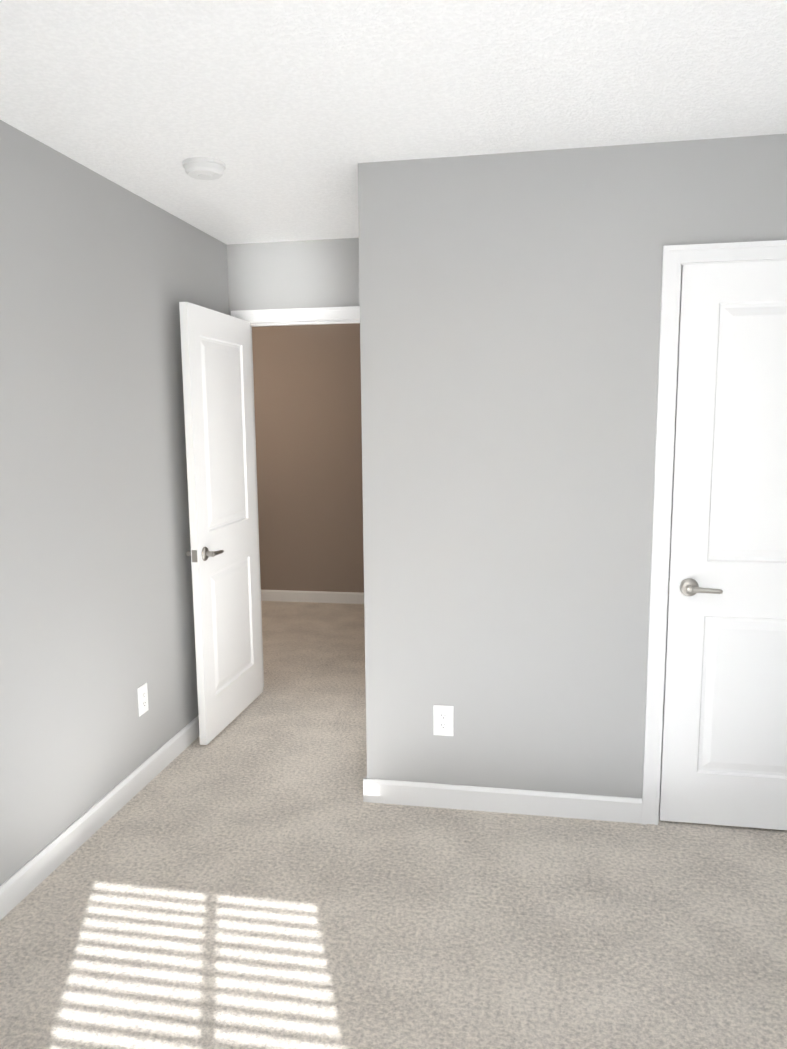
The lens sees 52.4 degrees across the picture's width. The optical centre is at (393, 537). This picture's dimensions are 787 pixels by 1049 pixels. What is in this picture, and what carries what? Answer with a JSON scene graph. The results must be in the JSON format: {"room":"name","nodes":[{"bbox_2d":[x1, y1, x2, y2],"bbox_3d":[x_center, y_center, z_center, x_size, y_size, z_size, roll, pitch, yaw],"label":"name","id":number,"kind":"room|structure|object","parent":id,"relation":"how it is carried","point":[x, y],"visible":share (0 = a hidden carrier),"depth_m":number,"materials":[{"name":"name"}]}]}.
{"room":"empty bedroom","nodes":[
{"label":"empty bedroom","id":0,"kind":"room"},
{"bbox_2d":[0,120,228,885],"bbox_3d":[-1.338,0.007,2.127,0.120,2.440,4.860,1,8,10],"label":"wall","id":1,"kind":"structure","parent":0,"point":[101,277],"depth_m":2.94,"materials":[{"name":"grey paint"}]},
{"bbox_2d":[0,715,198,919],"bbox_3d":[-1.258,1.165,2.305,0.014,0.095,4.580,1,8,10],"label":"baseboard","id":2,"kind":"structure","parent":1,"relation":"attached to","point":[24,881],"depth_m":2.96,"materials":[{"name":"white wood"}]},
{"bbox_2d":[137,683,148,716],"bbox_3d":[-1.056,0.685,3.378,0.008,0.122,0.078,1,8,10],"label":"electrical outlet","id":3,"kind":"object","parent":1,"relation":"attached to","point":[142,691],"visible":1,"depth_m":3.37,"materials":[{"name":"white plastic"}]},
{"bbox_2d":[227,238,359,315],"bbox_3d":[0.673,-0.309,4.143,3.100,2.440,0.120,1,8,10],"label":"wall","id":4,"kind":"structure","parent":0,"point":[297,274],"depth_m":4.15,"materials":[{"name":"grey paint"}]},
{"bbox_2d":[231,306,359,686],"bbox_3d":[-0.398,-0.159,4.361,0.890,2.101,0.151,1,8,10],"label":"door frame","id":5,"kind":"structure","parent":4,"relation":"attached to","point":[349,312],"depth_m":4.18,"materials":[{"name":"white wood"}]},
{"bbox_2d":[179,302,262,744],"bbox_3d":[-0.838,-0.079,4.006,0.143,2.030,0.768,1,8,10],"label":"entry door","id":6,"kind":"structure","parent":5,"relation":"attached to","point":[218,398],"depth_m":3.90,"materials":[{"name":"white wood"}]},
{"bbox_2d":[252,323,363,592],"bbox_3d":[0.041,-0.655,6.542,5.220,2.440,0.120,1,8,10],"label":"wall","id":7,"kind":"structure","parent":0,"point":[307,406],"depth_m":6.59,"materials":[{"name":"brown paint"}]},
{"bbox_2d":[261,590,363,603],"bbox_3d":[0.099,0.516,6.637,5.100,0.095,0.014,1,8,10],"label":"baseboard","id":8,"kind":"structure","parent":7,"relation":"attached to","point":[266,595],"depth_m":6.77,"materials":[{"name":"white wood"}]},
{"bbox_2d":[0,601,786,1048],"bbox_3d":[-0.462,1.111,3.295,5.220,0.100,7.130,1,8,10],"label":"floor","id":9,"kind":"structure","parent":0,"point":[258,873],"depth_m":2.48,"materials":[{"name":"beige carpet"}]},
{"bbox_2d":[0,0,786,244],"bbox_3d":[-0.486,-1.403,2.926,5.220,0.100,7.130,1,8,10],"label":"ceiling","id":10,"kind":"structure","parent":0,"point":[291,114],"depth_m":2.22,"materials":[{"name":"white paint"}]},
{"bbox_2d":[182,157,225,179],"bbox_3d":[-0.680,-1.321,2.877,0.152,0.044,0.152,1,8,10],"label":"smoke detector","id":11,"kind":"object","parent":10,"relation":"attached to","point":[203,168],"visible":1,"depth_m":2.83,"materials":[{"name":"white plastic"}]},
{"bbox_2d":[358,134,786,797],"bbox_3d":[0.941,-0.133,2.927,2.130,2.440,0.120,1,8,10],"label":"wall","id":12,"kind":"structure","parent":0,"point":[510,308],"depth_m":2.91,"materials":[{"name":"grey paint"}]},
{"bbox_2d":[363,776,367,801],"bbox_3d":[-0.010,0.935,3.790,0.014,0.095,1.174,1,8,10],"label":"baseboard","id":13,"kind":"structure","parent":12,"relation":"attached to","point":[365,780],"depth_m":3.22,"materials":[{"name":"white wood"}]},
{"bbox_2d":[433,705,452,735],"bbox_3d":[0.195,0.717,3.126,0.078,0.122,0.008,1,8,10],"label":"outlet","id":14,"kind":"object","parent":12,"relation":"attached to","point":[443,719],"visible":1,"depth_m":3.12,"materials":[{"name":"white plastic"}]},
{"bbox_2d":[368,778,642,823],"bbox_3d":[0.432,1.028,3.125,1.038,0.095,0.014,1,8,10],"label":"baseboard","id":15,"kind":"structure","parent":12,"relation":"attached to","point":[462,797],"depth_m":3.12,"materials":[{"name":"white wood"}]},
{"bbox_2d":[642,240,786,824],"bbox_3d":[1.405,0.065,2.870,0.846,2.056,0.122,1,8,10],"label":"door frame","id":16,"kind":"structure","parent":12,"relation":"attached to","point":[673,460],"depth_m":2.82,"materials":[{"name":"white wood"}]},
{"bbox_2d":[659,261,786,829],"bbox_3d":[1.395,0.078,2.805,0.814,2.030,0.089,1,8,10],"label":"closet door","id":17,"kind":"structure","parent":12,"relation":"in","point":[724,748],"depth_m":2.85,"materials":[{"name":"white wood"}]}
]}

